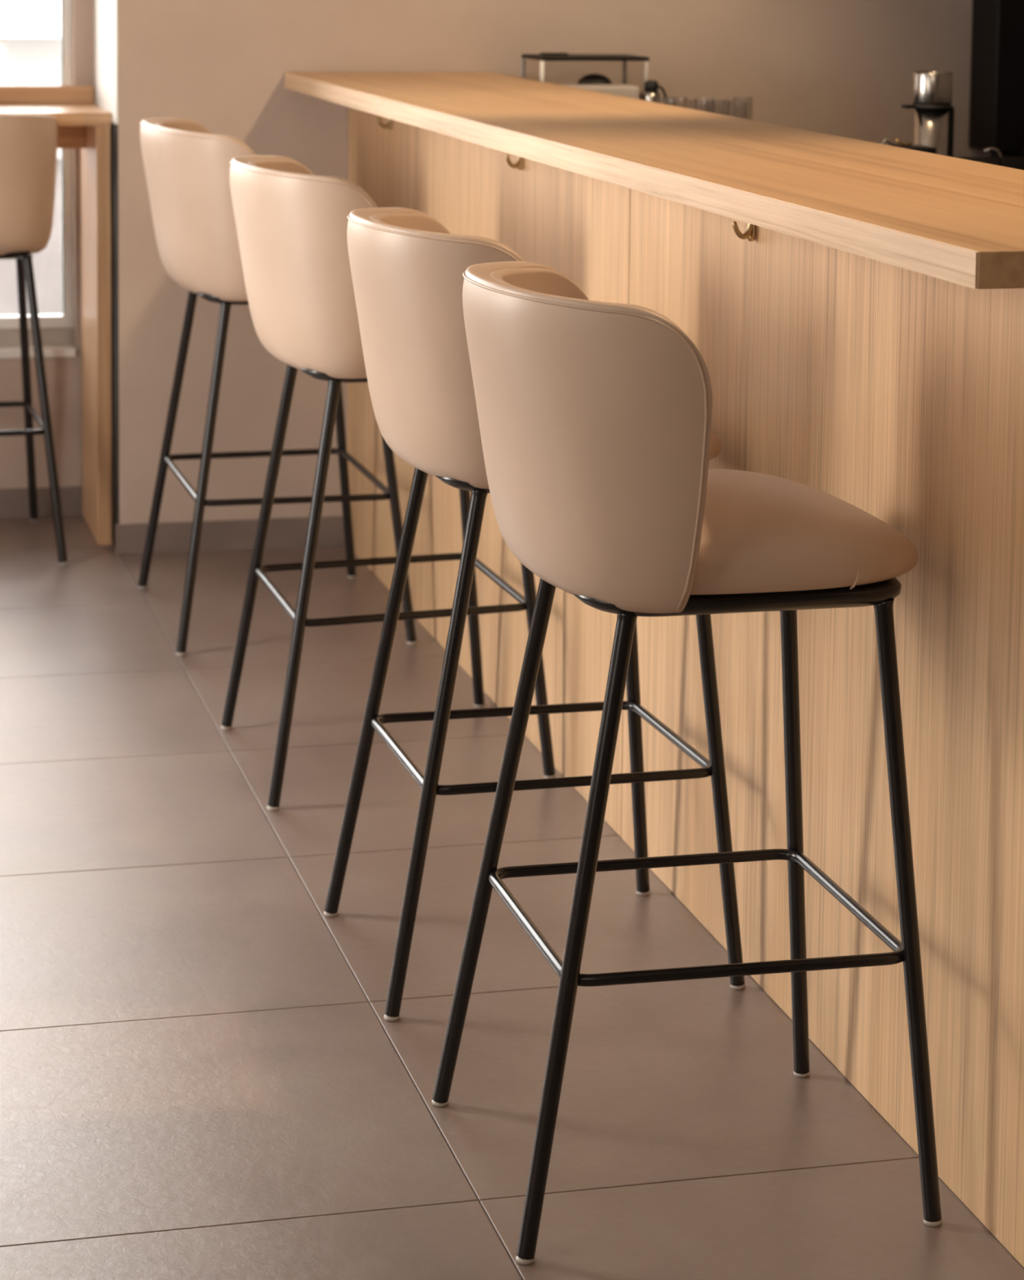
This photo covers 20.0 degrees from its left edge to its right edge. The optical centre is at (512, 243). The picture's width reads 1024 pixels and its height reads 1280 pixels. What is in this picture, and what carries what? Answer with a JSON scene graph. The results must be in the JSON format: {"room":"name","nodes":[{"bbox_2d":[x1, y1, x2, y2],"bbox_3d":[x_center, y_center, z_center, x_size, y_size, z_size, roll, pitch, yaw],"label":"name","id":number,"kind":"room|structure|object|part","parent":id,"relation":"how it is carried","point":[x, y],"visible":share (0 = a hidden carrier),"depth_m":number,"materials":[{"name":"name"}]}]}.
{"room":"cafe","nodes":[
{"label":"cafe","id":0,"kind":"room"},
{"bbox_2d":[0,515,1023,1279],"bbox_3d":[0.249,1.120,3.600,5.000,0.050,9.000,-1,6,-14],"label":"floor","id":1,"kind":"structure","parent":0,"point":[204,1075],"depth_m":3.96,"materials":[{"name":"tile"}]},
{"bbox_2d":[0,114,67,565],"bbox_3d":[-1.336,0.205,6.969,0.476,1.059,0.562,-1,6,-14],"label":"bar stool","id":2,"kind":"object","parent":1,"relation":"on","point":[28,142],"visible":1,"depth_m":6.82,"materials":[{"name":"beige leather"}]},
{"bbox_3d":[-1.336,0.011,6.965,0.351,0.026,0.388,-1,6,-14],"label":"seat frame","id":3,"kind":"part","parent":2,"relation":"part of","materials":[{"name":"black metal"}]},
{"bbox_3d":[-1.214,0.347,7.245,0.026,0.713,0.124,1,6,8],"label":"leg","id":4,"kind":"part","parent":2,"relation":"part of","materials":[{"name":"black metal"}]},
{"bbox_3d":[-1.290,-0.135,6.776,0.467,0.346,0.215,-1,6,-14],"label":"backrest","id":5,"kind":"part","parent":2,"relation":"part of","materials":[{"name":"beige leather"}]},
{"bbox_3d":[-1.104,0.389,6.843,0.026,0.715,0.182,-4,7,-38],"label":"leg","id":6,"kind":"part","parent":2,"relation":"part of","materials":[{"name":"black metal"}]},
{"bbox_2d":[0,85,112,545],"bbox_3d":[-2.055,0.182,6.908,2.156,1.096,0.398,-1,6,-14],"label":"table","id":7,"kind":"object","parent":1,"relation":"on","point":[84,125],"visible":1,"depth_m":7.03,"materials":[{"name":"brown wood"}]},
{"bbox_3d":[-1.029,0.206,7.168,0.034,1.018,0.391,-1,6,-14],"label":"panel","id":8,"kind":"part","parent":7,"relation":"part of","materials":[{"name":"brown wood"}]},
{"bbox_2d":[137,117,417,656],"bbox_3d":[-0.533,0.274,6.278,0.535,1.076,0.682,-1,6,-14],"label":"bar stool","id":9,"kind":"object","parent":1,"relation":"on","point":[187,166],"visible":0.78,"depth_m":6.00,"materials":[{"name":"beige leather"}]},
{"bbox_3d":[-0.770,0.427,6.505,0.170,0.715,0.026,4,7,28],"label":"leg","id":10,"kind":"part","parent":9,"relation":"part of","materials":[{"name":"black metal"}]},
{"bbox_2d":[155,120,212,133],"bbox_3d":[-0.664,-0.165,6.190,0.195,0.180,0.582,-1,6,-14],"label":"cushion","id":11,"kind":"object","parent":9,"relation":"on","point":[161,126],"depth_m":6.37,"materials":[{"name":"beige leather"}]},
{"bbox_3d":[-0.682,-0.079,6.195,0.216,0.364,0.652,-1,6,-14],"label":"backrest","id":12,"kind":"part","parent":9,"relation":"part of","materials":[{"name":"beige leather"}]},
{"bbox_3d":[-0.637,0.481,5.986,0.026,0.715,0.169,5,7,34],"label":"leg","id":13,"kind":"part","parent":9,"relation":"part of","materials":[{"name":"black metal"}]},
{"bbox_3d":[-0.511,0.091,6.257,0.388,0.026,0.491,-1,6,-14],"label":"seat frame","id":14,"kind":"part","parent":9,"relation":"part of","materials":[{"name":"black metal"}]},
{"bbox_3d":[-0.390,0.420,6.612,0.026,0.714,0.155,3,6,22],"label":"leg","id":15,"kind":"part","parent":9,"relation":"part of","materials":[{"name":"black metal"}]},
{"bbox_3d":[-0.255,0.475,6.077,0.143,0.714,0.026,5,7,37],"label":"leg","id":16,"kind":"part","parent":9,"relation":"part of","materials":[{"name":"black metal"}]},
{"bbox_2d":[221,155,555,810],"bbox_3d":[-0.228,0.388,5.186,0.567,1.076,0.591,-1,6,-15],"label":"bar stool","id":17,"kind":"object","parent":1,"relation":"on","point":[291,220],"visible":0.73,"depth_m":4.94,"materials":[{"name":"beige leather"}]},
{"bbox_3d":[-0.463,0.547,5.351,0.155,0.714,0.026,2,6,12],"label":"leg","id":18,"kind":"part","parent":17,"relation":"part of","materials":[{"name":"black metal"}]},
{"bbox_2d":[248,159,314,174],"bbox_3d":[-0.367,-0.051,5.099,0.194,0.180,0.502,-1,6,-15],"label":"cushion","id":19,"kind":"object","parent":17,"relation":"on","point":[255,166],"depth_m":5.26,"materials":[{"name":"beige leather"}]},
{"bbox_3d":[-0.384,0.035,5.103,0.216,0.364,0.562,-1,6,-15],"label":"backrest","id":20,"kind":"part","parent":17,"relation":"part of","materials":[{"name":"beige leather"}]},
{"bbox_3d":[-0.353,0.591,4.932,0.026,0.715,0.184,5,7,36],"label":"leg","id":21,"kind":"part","parent":17,"relation":"part of","materials":[{"name":"black metal"}]},
{"bbox_3d":[-0.213,0.205,5.167,0.388,0.026,0.423,-1,6,-15],"label":"seat frame","id":22,"kind":"part","parent":17,"relation":"part of","materials":[{"name":"black metal"}]},
{"bbox_3d":[-0.085,0.538,5.482,0.026,0.714,0.154,3,6,23],"label":"leg","id":23,"kind":"part","parent":17,"relation":"part of","materials":[{"name":"black metal"}]},
{"bbox_3d":[0.027,0.581,5.067,0.106,0.713,0.026,1,6,3],"label":"leg","id":24,"kind":"part","parent":17,"relation":"part of","materials":[{"name":"black metal"}]},
{"bbox_2d":[324,207,745,1021],"bbox_3d":[0.027,0.494,4.164,0.530,1.076,0.510,-1,6,-15],"label":"bar stool","id":25,"kind":"object","parent":1,"relation":"on","point":[407,268],"visible":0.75,"depth_m":3.97,"materials":[{"name":"beige leather"}]},
{"bbox_3d":[-0.199,0.655,4.316,0.164,0.715,0.026,2,6,10],"label":"leg","id":26,"kind":"part","parent":25,"relation":"part of","materials":[{"name":"black metal"}]},
{"bbox_2d":[369,212,451,234],"bbox_3d":[-0.103,0.055,4.084,0.194,0.180,0.448,-1,6,-15],"label":"cushion","id":27,"kind":"object","parent":25,"relation":"on","point":[380,223],"depth_m":4.22,"materials":[{"name":"beige leather"}]},
{"bbox_3d":[-0.120,0.141,4.088,0.215,0.364,0.502,-1,6,-15],"label":"backrest","id":28,"kind":"part","parent":25,"relation":"part of","materials":[{"name":"beige leather"}]},
{"bbox_3d":[-0.103,0.692,3.957,0.167,0.715,0.026,-4,7,-38],"label":"leg","id":29,"kind":"part","parent":25,"relation":"part of","materials":[{"name":"black metal"}]},
{"bbox_3d":[0.051,0.311,4.152,0.388,0.026,0.377,-1,6,-15],"label":"seat frame","id":30,"kind":"part","parent":25,"relation":"part of","materials":[{"name":"black metal"}]},
{"bbox_3d":[0.181,0.649,4.416,0.026,0.712,0.097,5,7,37],"label":"leg","id":31,"kind":"part","parent":25,"relation":"part of","materials":[{"name":"black metal"}]},
{"bbox_3d":[0.059,0.251,4.148,0.464,0.093,0.426,-1,6,-15],"label":"seat","id":32,"kind":"part","parent":25,"relation":"part of","materials":[{"name":"beige leather"}]},
{"bbox_3d":[0.282,0.686,4.060,0.105,0.713,0.026,3,6,22],"label":"leg","id":33,"kind":"part","parent":25,"relation":"part of","materials":[{"name":"black metal"}]},
{"bbox_2d":[284,71,1023,1267],"bbox_3d":[0.202,0.369,5.035,0.507,1.152,4.149,-1,6,-14],"label":"bar counter","id":34,"kind":"object","parent":1,"relation":"on","point":[865,349],"depth_m":3.81,"materials":[{"name":"brown wood"}]},
{"bbox_2d":[377,116,392,129],"bbox_3d":[-0.284,-0.281,6.460,0.033,0.055,0.012,-1,6,-14],"label":"coat hook","id":35,"kind":"object","parent":34,"relation":"attached to","point":[388,124],"visible":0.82,"depth_m":6.46,"materials":[{"name":"gold metal"}]},
{"bbox_3d":[-0.274,0.229,6.562,0.020,1.112,0.943,-1,6,-14],"label":"panel","id":36,"kind":"part","parent":34,"relation":"part of","materials":[{"name":"brown wood"}]},
{"bbox_2d":[506,154,524,169],"bbox_3d":[0.004,-0.162,5.317,0.033,0.055,0.012,-1,6,-14],"label":"coat hook","id":37,"kind":"object","parent":34,"relation":"attached to","point":[519,164],"visible":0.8,"depth_m":5.32,"materials":[{"name":"gold metal"}]},
{"bbox_3d":[0.015,-0.141,5.322,0.011,0.013,0.011,-1,6,-14],"label":"knob","id":38,"kind":"part","parent":37,"relation":"part of","materials":[{"name":"gold metal"}]},
{"bbox_3d":[0.018,-0.164,5.321,0.004,0.050,0.012,-1,6,-14],"label":"plate","id":39,"kind":"part","parent":37,"relation":"part of","materials":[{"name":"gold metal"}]},
{"bbox_3d":[0.018,0.350,5.406,0.020,1.112,1.447,-1,6,-14],"label":"panel","id":40,"kind":"part","parent":34,"relation":"part of","materials":[{"name":"brown wood"}]},
{"bbox_2d":[286,71,1023,288],"bbox_3d":[0.209,-0.185,4.979,0.505,0.038,4.149,-1,6,-14],"label":"countertop","id":41,"kind":"structure","parent":34,"relation":"on","point":[974,206],"depth_m":4.23,"materials":[{"name":"brown wood"}]},
{"bbox_2d":[732,221,755,241],"bbox_3d":[0.324,-0.030,4.051,0.033,0.055,0.012,-1,6,-14],"label":"coat hook","id":42,"kind":"object","parent":34,"relation":"attached to","point":[750,233],"visible":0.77,"depth_m":4.05,"materials":[{"name":"gold metal"}]},
{"bbox_3d":[0.334,-0.009,4.055,0.011,0.013,0.011,-1,6,-14],"label":"knob","id":43,"kind":"part","parent":42,"relation":"part of","materials":[{"name":"gold metal"}]},
{"bbox_3d":[0.338,-0.033,4.054,0.004,0.050,0.012,-1,6,-14],"label":"plate","id":44,"kind":"part","parent":42,"relation":"part of","materials":[{"name":"gold metal"}]},
{"bbox_3d":[0.405,0.509,3.871,0.020,1.112,1.729,-1,6,-14],"label":"panel","id":45,"kind":"part","parent":34,"relation":"part of","materials":[{"name":"brown wood"}]},
{"bbox_2d":[431,261,942,1265],"bbox_3d":[0.203,0.570,3.440,0.530,1.076,0.510,-1,6,-14],"label":"bar stool","id":46,"kind":"object","parent":1,"relation":"on","point":[595,417],"visible":1,"depth_m":3.23,"materials":[{"name":"beige leather"}]},
{"bbox_3d":[-0.018,0.729,3.601,0.164,0.715,0.026,2,6,18],"label":"leg","id":47,"kind":"part","parent":46,"relation":"part of","materials":[{"name":"black metal"}]},
{"bbox_2d":[489,267,589,300],"bbox_3d":[0.073,0.130,3.360,0.194,0.180,0.448,-1,6,-14],"label":"backrest","id":48,"kind":"object","parent":46,"relation":"on","point":[510,283],"depth_m":3.51,"materials":[{"name":"beige leather"}]},
{"bbox_3d":[0.072,0.767,3.232,0.163,0.715,0.026,-4,7,-39],"label":"leg","id":49,"kind":"part","parent":46,"relation":"part of","materials":[{"name":"black metal"}]},
{"bbox_3d":[0.056,0.216,3.365,0.215,0.364,0.502,-1,6,-14],"label":"backrest","id":50,"kind":"part","parent":46,"relation":"part of","materials":[{"name":"beige leather"}]},
{"bbox_3d":[0.227,0.386,3.426,0.388,0.026,0.377,-1,6,-14],"label":"seat frame","id":51,"kind":"part","parent":46,"relation":"part of","materials":[{"name":"black metal"}]},
{"bbox_3d":[0.358,0.724,3.693,0.026,0.713,0.103,4,7,28],"label":"leg","id":52,"kind":"part","parent":46,"relation":"part of","materials":[{"name":"black metal"}]},
{"bbox_3d":[0.236,0.326,3.422,0.464,0.093,0.426,-1,6,-14],"label":"seat","id":53,"kind":"part","parent":46,"relation":"part of","materials":[{"name":"beige leather"}]},
{"bbox_3d":[0.452,0.763,3.320,0.108,0.713,0.026,5,7,38],"label":"leg","id":54,"kind":"part","parent":46,"relation":"part of","materials":[{"name":"black metal"}]},
{"bbox_3d":[1.023,0.309,6.818,1.890,0.928,1.095,-1,6,-14],"label":"countertop","id":55,"kind":"structure","parent":1,"relation":"on","visible":0},
{"bbox_2d":[520,52,649,99],"bbox_3d":[0.168,-0.305,6.790,0.261,0.280,0.192,-1,6,-14],"label":"display case","id":56,"kind":"object","parent":55,"relation":"on","point":[543,56],"visible":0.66,"depth_m":6.72,"materials":[{"name":"metal"}]},
{"bbox_3d":[0.025,-0.400,6.837,0.010,0.076,0.010,-1,6,-14],"label":"corner post","id":57,"kind":"part","parent":56,"relation":"part of","materials":[{"name":"grey plastic"}]},
{"bbox_3d":[0.069,-0.382,6.663,0.010,0.076,0.010,-1,6,-14],"label":"corner post","id":58,"kind":"part","parent":56,"relation":"part of","materials":[{"name":"white paint"}]},
{"bbox_3d":[0.171,-0.435,6.777,0.259,0.009,0.192,-1,6,-14],"label":"case lid","id":59,"kind":"part","parent":56,"relation":"part of","materials":[{"name":"black metal"}]},
{"bbox_2d":[577,73,612,84],"bbox_3d":[0.193,-0.376,6.778,0.092,0.043,0.092,-1,6,-14],"label":"jar","id":60,"kind":"object","parent":56,"relation":"on","point":[593,78],"visible":0.59,"depth_m":6.75,"materials":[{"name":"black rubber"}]},
{"bbox_3d":[0.268,-0.403,6.898,0.010,0.076,0.010,-1,6,-14],"label":"corner post","id":61,"kind":"part","parent":56,"relation":"part of","materials":[{"name":"grey plastic"}]},
{"bbox_3d":[0.312,-0.385,6.724,0.010,0.076,0.010,-1,6,-14],"label":"corner post","id":62,"kind":"part","parent":56,"relation":"part of","materials":[{"name":"grey plastic"}]},
{"bbox_2d":[558,84,639,99],"bbox_3d":[0.185,-0.253,6.612,0.190,0.214,0.102,-1,6,-14],"label":"box","id":63,"kind":"object","parent":55,"relation":"on","point":[622,90],"visible":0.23,"depth_m":6.57,"materials":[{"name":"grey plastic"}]},
{"bbox_2d":[642,80,667,104],"bbox_3d":[0.321,-0.259,6.612,0.058,0.227,0.048,3,6,19],"label":"milk jug","id":64,"kind":"object","parent":55,"relation":"on","point":[651,92],"visible":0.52,"depth_m":6.59,"materials":[{"name":"metal"}]},
{"bbox_3d":[0.318,-0.358,6.604,0.032,0.027,0.032,-1,6,-14],"label":"lid","id":65,"kind":"part","parent":64,"relation":"part of","materials":[{"name":"black plastic"}]},
{"bbox_3d":[0.341,-0.304,6.616,0.029,0.116,0.007,-1,6,-14],"label":"handle","id":66,"kind":"part","parent":64,"relation":"part of","materials":[{"name":"black rubber"}]},
{"bbox_2d":[656,97,677,106],"bbox_3d":[0.345,-0.229,6.490,0.047,0.193,0.047,-1,6,-14],"label":"drinking glass","id":67,"kind":"object","parent":55,"relation":"on","point":[659,97],"visible":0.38,"depth_m":6.48,"materials":[{"name":"white"}]},
{"bbox_2d":[706,98,726,115],"bbox_3d":[0.466,-0.238,6.644,0.047,0.183,0.047,-1,6,-14],"label":"drinking glass","id":68,"kind":"object","parent":55,"relation":"on","point":[707,99],"visible":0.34,"depth_m":6.63,"materials":[{"name":"white"}]},
{"bbox_2d":[711,98,731,114],"bbox_3d":[0.485,-0.247,6.751,0.047,0.179,0.047,-1,6,-14],"label":"drinking glass","id":69,"kind":"object","parent":55,"relation":"on","point":[711,99],"visible":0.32,"depth_m":6.74,"materials":[{"name":"white"}]},
{"bbox_2d":[726,101,747,115],"bbox_3d":[0.505,-0.227,6.530,0.047,0.185,0.047,-1,6,-14],"label":"drinking glass","id":70,"kind":"object","parent":55,"relation":"on","point":[726,101],"visible":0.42,"depth_m":6.52,"materials":[{"name":"white"}]},
{"bbox_2d":[732,97,752,119],"bbox_3d":[0.529,-0.242,6.669,0.047,0.187,0.047,-1,6,-14],"label":"drinking glass","id":71,"kind":"object","parent":55,"relation":"on","point":[733,97],"visible":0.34,"depth_m":6.66,"materials":[{"name":"white"}]},
{"bbox_2d":[968,0,1023,156],"bbox_3d":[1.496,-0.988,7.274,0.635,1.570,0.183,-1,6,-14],"label":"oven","id":72,"kind":"object","parent":55,"relation":"on","point":[997,100],"visible":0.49,"depth_m":7.21,"materials":[{"name":"black metal"}]},
{"bbox_3d":[0.962,0.392,5.751,0.850,0.976,0.850,-1,6,-14],"label":"countertop","id":73,"kind":"structure","parent":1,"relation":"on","visible":0},
{"bbox_2d":[881,137,937,154],"bbox_3d":[0.758,-0.150,5.679,0.125,0.112,0.080,-1,6,-14],"label":"tray","id":74,"kind":"object","parent":73,"relation":"on","point":[908,145],"visible":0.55,"depth_m":5.65,"materials":[{"name":"black metal"}]},
{"bbox_2d":[891,145,937,154],"bbox_3d":[0.758,-0.142,5.680,0.125,0.096,0.080,-1,6,-14],"label":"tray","id":75,"kind":"object","parent":74,"relation":"on","point":[919,148],"depth_m":5.65,"materials":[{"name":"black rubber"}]},
{"bbox_2d":[902,71,955,156],"bbox_3d":[0.848,-0.234,5.915,0.103,0.232,0.087,2,6,15],"label":"dispenser","id":76,"kind":"object","parent":73,"relation":"on","point":[932,91],"visible":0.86,"depth_m":5.88,"materials":[{"name":"metal"}]},
{"bbox_2d":[912,71,952,105],"bbox_3d":[0.856,-0.316,5.905,0.081,0.066,0.081,-1,6,-14],"label":"cup","id":77,"kind":"object","parent":76,"relation":"on","point":[929,87],"depth_m":5.87,"materials":[{"name":"glass"}]},
{"bbox_3d":[0.891,-0.199,5.934,0.018,0.160,0.028,-1,6,-14],"label":"stand post","id":78,"kind":"part","parent":76,"relation":"part of","materials":[{"name":"black metal"}]},
{"bbox_2d":[957,146,1023,169],"bbox_3d":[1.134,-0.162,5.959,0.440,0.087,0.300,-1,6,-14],"label":"coffee machine","id":79,"kind":"object","parent":73,"relation":"on","point":[1017,162],"visible":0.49,"depth_m":5.92,"materials":[{"name":"metal"}]},
{"bbox_2d":[117,0,1023,524],"bbox_3d":[0.335,-0.767,7.597,2.835,2.900,0.950,-1,6,-14],"label":"wall","id":80,"kind":"structure","parent":0,"point":[846,68],"depth_m":6.99,"materials":[{"name":"paint"}]},
{"bbox_2d":[0,0,93,488],"bbox_3d":[-2.118,-0.742,7.101,2.165,2.900,0.160,-1,6,-14],"label":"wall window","id":81,"kind":"structure","parent":80,"relation":"in","point":[64,375],"depth_m":7.37,"materials":[{"name":"paint"}]},
{"bbox_2d":[0,0,75,358],"bbox_3d":[-2.062,-0.743,7.077,1.962,2.092,0.112,-1,6,-14],"label":"window","id":82,"kind":"structure","parent":81,"relation":"attached to","point":[57,331],"depth_m":7.38,"materials":[{"name":"white"}]},
{"bbox_3d":[-2.079,0.250,7.206,1.962,0.045,0.054,-1,6,-14],"label":"frame","id":83,"kind":"part","parent":82,"relation":"part of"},
{"bbox_3d":[-2.072,0.286,7.182,1.962,0.022,0.112,-1,6,-14],"label":"sill","id":84,"kind":"part","parent":82,"relation":"part of","materials":[{"name":"white paint"}]},
{"bbox_2d":[0,485,82,517],"bbox_3d":[-2.114,0.672,7.161,2.160,0.073,0.010,-1,6,-14],"label":"baseboard","id":85,"kind":"structure","parent":81,"relation":"attached to","point":[14,502],"depth_m":7.38,"materials":[{"name":"grey tile"}]},
{"bbox_2d":[93,0,118,124],"bbox_3d":[-0.983,-1.237,6.989,0.004,1.870,0.505,-1,6,-14],"label":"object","id":86,"kind":"structure","parent":80,"relation":"attached to","point":[105,11],"depth_m":7.04,"materials":[{"name":"white paint"}]},
{"bbox_2d":[111,121,119,548],"bbox_3d":[-0.997,0.206,7.131,0.004,1.028,0.495,-1,6,-14],"label":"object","id":87,"kind":"structure","parent":80,"relation":"attached to","point":[114,127],"depth_m":6.93,"materials":[{"name":"beige wood"}]},
{"bbox_2d":[115,515,345,555],"bbox_3d":[-0.675,0.704,6.998,0.561,0.073,0.010,-1,6,-14],"label":"baseboard","id":88,"kind":"structure","parent":80,"relation":"attached to","point":[286,532],"depth_m":6.99,"materials":[{"name":"grey tile"}]},
{"label":"outside","id":89,"kind":"structure","parent":0,"visible":0},
{"bbox_3d":[-5.843,-0.713,23.278,24.000,0.100,32.100,-1,6,-14],"label":"ground","id":90,"kind":"structure","parent":89,"visible":0},
{"bbox_2d":[0,0,61,85],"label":"window","id":91,"kind":"structure","parent":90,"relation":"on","point":[30,32],"depth_m":12.86,"materials":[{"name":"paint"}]},
{"bbox_3d":[-2.224,-0.276,12.647,0.040,1.250,0.040,-1,6,-14],"label":"post","id":92,"kind":"part","parent":91,"relation":"part of","materials":[{"name":"white"}]},
{"bbox_2d":[0,148,62,315],"bbox_3d":[-2.753,0.210,8.942,7.000,1.020,0.210,-1,6,-14],"label":"window pane","id":93,"kind":"structure","parent":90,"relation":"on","point":[47,263],"depth_m":9.17,"materials":[{"name":"white glass"}]}
]}

